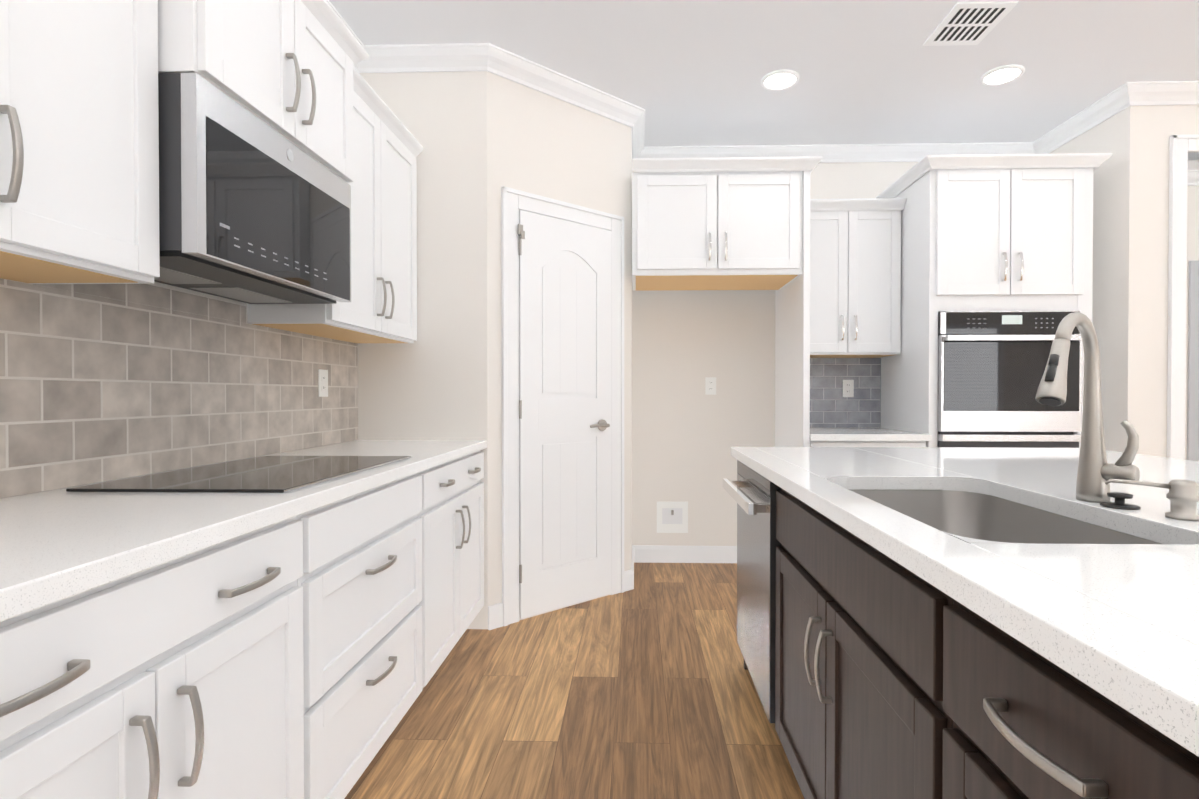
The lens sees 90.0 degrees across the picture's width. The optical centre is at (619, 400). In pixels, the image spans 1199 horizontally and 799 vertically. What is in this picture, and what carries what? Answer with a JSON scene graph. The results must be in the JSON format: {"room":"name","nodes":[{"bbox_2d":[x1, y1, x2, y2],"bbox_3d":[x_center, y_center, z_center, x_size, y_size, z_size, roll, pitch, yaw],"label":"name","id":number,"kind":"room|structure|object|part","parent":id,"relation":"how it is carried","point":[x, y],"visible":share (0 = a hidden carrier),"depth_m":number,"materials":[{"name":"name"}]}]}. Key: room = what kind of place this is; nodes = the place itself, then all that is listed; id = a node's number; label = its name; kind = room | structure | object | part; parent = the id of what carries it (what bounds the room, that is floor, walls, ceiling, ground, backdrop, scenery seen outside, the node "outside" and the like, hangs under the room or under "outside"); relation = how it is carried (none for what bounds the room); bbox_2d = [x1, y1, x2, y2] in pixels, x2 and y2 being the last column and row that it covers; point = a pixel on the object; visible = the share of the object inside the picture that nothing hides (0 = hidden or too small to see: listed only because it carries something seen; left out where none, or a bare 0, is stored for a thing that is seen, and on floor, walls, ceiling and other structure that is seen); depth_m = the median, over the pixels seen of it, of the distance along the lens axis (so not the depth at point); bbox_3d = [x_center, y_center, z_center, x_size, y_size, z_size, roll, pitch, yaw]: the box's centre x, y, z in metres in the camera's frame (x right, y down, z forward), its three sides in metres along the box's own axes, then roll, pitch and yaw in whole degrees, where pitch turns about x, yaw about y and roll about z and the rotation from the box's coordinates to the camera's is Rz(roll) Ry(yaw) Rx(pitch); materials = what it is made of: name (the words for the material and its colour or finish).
{"room":"kitchen","nodes":[
{"label":"kitchen","id":0,"kind":"room"},
{"bbox_2d":[0,73,371,439],"bbox_3d":[-1.422,-0.248,-0.278,0.120,2.770,6.603,0,1,2],"label":"wall","id":1,"kind":"structure","parent":0,"point":[364,349],"depth_m":2.90,"materials":[{"name":"white paint"}]},
{"bbox_2d":[0,0,163,283],"bbox_3d":[-1.172,-0.713,0.916,0.293,0.915,0.835,0,1,2],"label":"upper cabinet","id":2,"kind":"object","parent":1,"relation":"attached to","point":[79,156],"depth_m":1.15,"materials":[{"name":"white wood"}]},
{"bbox_2d":[0,279,357,497],"bbox_3d":[-1.315,-0.054,1.246,0.008,0.523,3.312,0,1,2],"label":"backsplash","id":3,"kind":"structure","parent":1,"relation":"attached to","point":[102,382],"depth_m":1.65,"materials":[{"name":"tile"}]},
{"bbox_2d":[318,369,327,396],"bbox_3d":[-1.271,-0.073,2.573,0.007,0.116,0.072,0,1,2],"label":"electrical outlet","id":4,"kind":"object","parent":3,"relation":"attached to","point":[322,383],"visible":1,"depth_m":2.56,"materials":[{"name":"white plastic"}]},
{"bbox_2d":[164,0,359,191],"bbox_3d":[-1.106,-0.956,1.696,0.382,0.443,0.725,0,1,2],"label":"upper cabinet","id":5,"kind":"object","parent":1,"relation":"attached to","point":[289,64],"depth_m":1.64,"materials":[{"name":"white wood"}]},
{"bbox_2d":[154,73,350,303],"bbox_3d":[-1.113,-0.529,1.700,0.368,0.407,0.722,0,1,2],"label":"over-the-range microwave","id":6,"kind":"object","parent":5,"relation":"attached to","point":[253,209],"visible":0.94,"depth_m":1.52,"materials":[{"name":"grey"}]},
{"bbox_2d":[248,84,419,342],"bbox_3d":[-1.129,-0.728,2.477,0.293,0.915,0.824,0,1,2],"label":"upper cabinet","id":7,"kind":"object","parent":1,"relation":"attached to","point":[382,308],"depth_m":2.45,"materials":[{"name":"white wood"}]},
{"bbox_2d":[345,563,803,798],"bbox_3d":[2.800,1.155,0.437,8.882,0.050,8.900,0,1,2],"label":"floor","id":8,"kind":"structure","parent":0,"point":[645,688],"depth_m":2.14,"materials":[{"name":"brown wood"}]},
{"bbox_2d":[0,509,315,798],"bbox_3d":[-1.013,0.688,0.889,0.615,0.876,0.899,0,1,2],"label":"base cabinet","id":9,"kind":"object","parent":8,"relation":"on","point":[303,656],"depth_m":0.95,"materials":[{"name":"white wood"}]},
{"bbox_2d":[0,440,486,621],"bbox_3d":[-1.000,0.227,1.240,0.638,0.037,3.312,0,1,2],"label":"countertop","id":10,"kind":"structure","parent":9,"relation":"on","point":[57,545],"depth_m":1.07,"materials":[{"name":"stone"}]},
{"bbox_2d":[66,456,410,492],"bbox_3d":[-0.986,0.200,1.716,0.512,0.007,0.735,0,1,2],"label":"cooktop","id":11,"kind":"object","parent":10,"relation":"in","point":[274,474],"visible":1,"depth_m":1.58,"materials":[{"name":"black glass"}]},
{"bbox_2d":[316,466,435,798],"bbox_3d":[-0.990,0.680,1.703,0.615,0.876,0.869,0,1,2],"label":"base cabinet","id":12,"kind":"object","parent":8,"relation":"on","point":[376,547],"depth_m":1.65,"materials":[{"name":"white wood"}]},
{"bbox_2d":[436,451,483,670],"bbox_3d":[-0.969,0.672,2.483,0.615,0.876,0.831,0,1,2],"label":"base cabinet","id":13,"kind":"object","parent":8,"relation":"on","point":[459,488],"depth_m":2.45,"materials":[{"name":"white wood"}]},
{"bbox_2d":[632,157,821,446],"bbox_3d":[0.600,-0.120,3.671,1.042,2.438,0.728,0,1,2],"label":"upper cabinet","id":14,"kind":"object","parent":8,"relation":"on","point":[736,223],"visible":1,"depth_m":3.36,"materials":[{"name":"white wood"}]},
{"bbox_2d":[810,441,925,446],"bbox_3d":[1.403,0.661,3.692,0.660,0.876,0.658,0,1,2],"label":"base cabinet","id":15,"kind":"object","parent":8,"relation":"on","point":[867,443],"depth_m":3.36,"materials":[{"name":"white wood"}]},
{"bbox_2d":[810,427,931,440],"bbox_3d":[1.403,0.203,3.665,0.660,0.037,0.704,0,1,2],"label":"countertop","id":16,"kind":"structure","parent":15,"relation":"on","point":[846,434],"depth_m":3.32,"materials":[{"name":"stone"}]},
{"bbox_2d":[731,455,1198,798],"bbox_3d":[1.038,0.686,1.014,1.236,0.877,2.925,0,1,2],"label":"kitchen island","id":17,"kind":"object","parent":8,"relation":"on","point":[982,623],"depth_m":0.89,"materials":[{"name":"brown wood"}]},
{"bbox_2d":[723,460,781,722],"bbox_3d":[0.749,0.670,2.152,0.676,0.863,0.610,0,1,2],"label":"dishwasher","id":18,"kind":"object","parent":17,"relation":"in","point":[751,492],"visible":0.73,"depth_m":2.03,"materials":[{"name":"grey metal"}]},
{"bbox_2d":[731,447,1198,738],"bbox_3d":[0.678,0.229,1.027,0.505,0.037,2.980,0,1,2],"label":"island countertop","id":19,"kind":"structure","parent":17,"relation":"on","point":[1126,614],"depth_m":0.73,"materials":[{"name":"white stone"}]},
{"bbox_2d":[843,483,1186,542],"bbox_3d":[0.733,0.352,1.252,0.416,0.237,0.738,0,1,2],"label":"sink","id":20,"kind":"object","parent":19,"relation":"in","point":[968,510],"depth_m":1.51,"materials":[{"name":"silver metal"}]},
{"bbox_2d":[863,447,1198,542],"bbox_3d":[1.408,0.215,1.007,0.955,0.065,2.980,0,1,2],"label":"island countertop","id":21,"kind":"structure","parent":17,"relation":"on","point":[1044,475],"depth_m":1.59,"materials":[{"name":"white stone"}]},
{"bbox_2d":[1035,312,1139,502],"bbox_3d":[0.910,0.017,1.183,0.256,0.383,0.185,0,1,2],"label":"faucet","id":22,"kind":"object","parent":21,"relation":"on","point":[1096,470],"visible":0.96,"depth_m":1.22,"materials":[{"name":"silver metal"}]},
{"bbox_3d":[0.979,0.195,1.174,0.062,0.027,0.062,0,1,2],"label":"air gap cap","id":23,"kind":"part","parent":21,"relation":"part of","materials":[{"name":"silver metal"}]},
{"bbox_2d":[1104,479,1198,520],"bbox_3d":[0.961,0.175,1.077,0.131,0.068,0.067,0,1,2],"label":"soap dispenser","id":24,"kind":"object","parent":21,"relation":"on","point":[1182,496],"visible":1,"depth_m":1.06,"materials":[{"name":"silver metal"}]},
{"bbox_2d":[876,153,1112,447],"bbox_3d":[2.179,-0.120,3.626,0.988,2.438,0.731,0,1,2],"label":"tall cabinet","id":25,"kind":"object","parent":8,"relation":"on","point":[998,232],"visible":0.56,"depth_m":3.31,"materials":[{"name":"white wood"}]},
{"bbox_2d":[938,311,1081,447],"bbox_3d":[2.172,-0.117,3.600,0.777,0.757,0.728,0,1,2],"label":"wall oven","id":26,"kind":"object","parent":25,"relation":"in","point":[991,366],"visible":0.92,"depth_m":3.30,"materials":[{"name":"grey metal"}]},
{"bbox_2d":[608,119,635,594],"bbox_3d":[0.017,-0.287,3.762,0.120,2.770,0.541,0,1,2],"label":"wall","id":27,"kind":"structure","parent":0,"point":[619,135],"depth_m":3.47,"materials":[{"name":"white paint"}]},
{"bbox_2d":[501,186,623,625],"bbox_3d":[-0.275,0.031,3.182,0.782,2.146,0.022,0,1,-41],"label":"door frame","id":28,"kind":"structure","parent":27,"relation":"attached to","point":[514,202],"depth_m":2.98,"materials":[{"name":"white wood"}]},
{"bbox_2d":[518,210,611,618],"bbox_3d":[-0.275,0.071,3.173,0.449,2.035,0.429,0,1,2],"label":"pantry door","id":29,"kind":"structure","parent":27,"relation":"in","point":[565,412],"depth_m":3.16,"materials":[{"name":"white wood"}]},
{"bbox_2d":[625,545,635,591],"bbox_3d":[0.069,1.042,3.739,0.043,0.113,0.591,0,1,2],"label":"baseboard","id":30,"kind":"structure","parent":27,"relation":"attached to","point":[629,574],"depth_m":3.48,"materials":[{"name":"white wood"}]},
{"bbox_2d":[329,0,1198,169],"bbox_3d":[2.800,-1.665,0.410,8.882,0.050,8.900,0,1,2],"label":"ceiling","id":31,"kind":"structure","parent":0,"point":[687,72],"depth_m":2.90,"materials":[{"name":"white paint"}]},
{"bbox_2d":[761,69,799,89],"bbox_3d":[0.833,-1.660,3.114,0.196,0.010,0.196,0,1,2],"label":"recessed light","id":32,"kind":"object","parent":31,"relation":"in","point":[780,79],"visible":1,"depth_m":3.10,"materials":[{"name":"white plastic"}]},
{"bbox_2d":[923,1,1017,45],"bbox_3d":[1.537,-1.657,2.646,0.250,0.008,0.300,0,1,2],"label":"ceiling vent","id":33,"kind":"object","parent":31,"relation":"in","point":[968,23],"visible":1,"depth_m":2.63,"materials":[{"name":"white metal"}]},
{"bbox_2d":[980,64,1024,85],"bbox_3d":[1.956,-1.660,3.067,0.196,0.010,0.196,0,1,2],"label":"recessed light","id":34,"kind":"object","parent":31,"relation":"in","point":[1001,75],"visible":0.98,"depth_m":3.06,"materials":[{"name":"white plastic"}]},
{"bbox_2d":[636,162,917,545],"bbox_3d":[1.423,-0.290,4.073,2.915,2.770,0.120,0,1,2],"label":"wall","id":35,"kind":"structure","parent":0,"point":[685,436],"depth_m":4.04,"materials":[{"name":"white paint"}]},
{"bbox_2d":[657,502,687,532],"bbox_3d":[0.356,0.789,4.037,0.210,0.210,0.029,0,1,2],"label":"outlet box","id":36,"kind":"object","parent":35,"relation":"attached to","point":[672,517],"visible":1,"depth_m":4.04,"materials":[{"name":"white plastic"}]},
{"bbox_2d":[636,545,736,562],"bbox_3d":[0.564,1.039,4.042,0.959,0.113,0.015,0,1,2],"label":"baseboard","id":37,"kind":"structure","parent":35,"relation":"attached to","point":[677,554],"depth_m":4.04,"materials":[{"name":"white wood"}]},
{"bbox_2d":[705,377,715,394],"bbox_3d":[0.614,-0.097,4.033,0.072,0.116,0.007,0,1,2],"label":"outlet","id":38,"kind":"object","parent":35,"relation":"attached to","point":[710,385],"visible":1,"depth_m":4.03,"materials":[{"name":"white plastic"}]},
{"bbox_2d":[810,358,880,426],"bbox_3d":[1.412,-0.051,4.011,0.660,0.464,0.008,0,1,2],"label":"backsplash","id":39,"kind":"structure","parent":35,"relation":"attached to","point":[831,405],"depth_m":4.00,"materials":[{"name":"tile"}]},
{"bbox_2d":[843,380,853,396],"bbox_3d":[1.526,-0.079,4.000,0.072,0.116,0.007,0,1,2],"label":"outlet","id":40,"kind":"object","parent":39,"relation":"attached to","point":[848,388],"visible":1,"depth_m":4.00,"materials":[{"name":"white plastic"}]},
{"bbox_2d":[810,198,906,357],"bbox_3d":[1.407,-0.752,3.818,0.660,0.940,0.378,0,1,2],"label":"upper cabinet","id":41,"kind":"object","parent":35,"relation":"attached to","point":[855,277],"visible":0.77,"depth_m":3.68,"materials":[{"name":"white wood"}]},
{"bbox_2d":[1049,121,1103,423],"bbox_3d":[2.810,-0.286,3.655,0.120,2.770,0.600,0,1,2],"label":"wall","id":42,"kind":"structure","parent":0,"point":[1091,141],"depth_m":3.44,"materials":[{"name":"white paint"}]},
{"bbox_2d":[1104,105,1198,459],"bbox_3d":[4.878,-0.282,3.227,4.278,2.770,0.120,0,1,2],"label":"wall","id":43,"kind":"structure","parent":0,"point":[1136,175],"depth_m":3.23,"materials":[{"name":"white paint"}]},
{"bbox_2d":[326,0,1198,185],"bbox_3d":[2.799,-1.595,0.371,8.282,0.088,8.220,0,1,2],"label":"crown molding","id":44,"kind":"structure","parent":43,"relation":"attached to","point":[460,57],"depth_m":3.26,"materials":[{"name":"white wood"}]},
{"bbox_2d":[1167,134,1198,459],"bbox_3d":[3.649,-0.155,3.251,1.410,2.516,0.144,0,1,2],"label":"door frame","id":45,"kind":"structure","parent":43,"relation":"attached to","point":[1181,147],"depth_m":3.20,"materials":[{"name":"white wood"}]},
{"bbox_2d":[1187,261,1198,460],"bbox_3d":[4.717,0.029,4.436,0.990,2.125,0.018,0,1,2],"label":"door frame","id":46,"kind":"structure","parent":43,"relation":"attached to","point":[1193,388],"depth_m":4.44,"materials":[{"name":"paint"}]}
]}

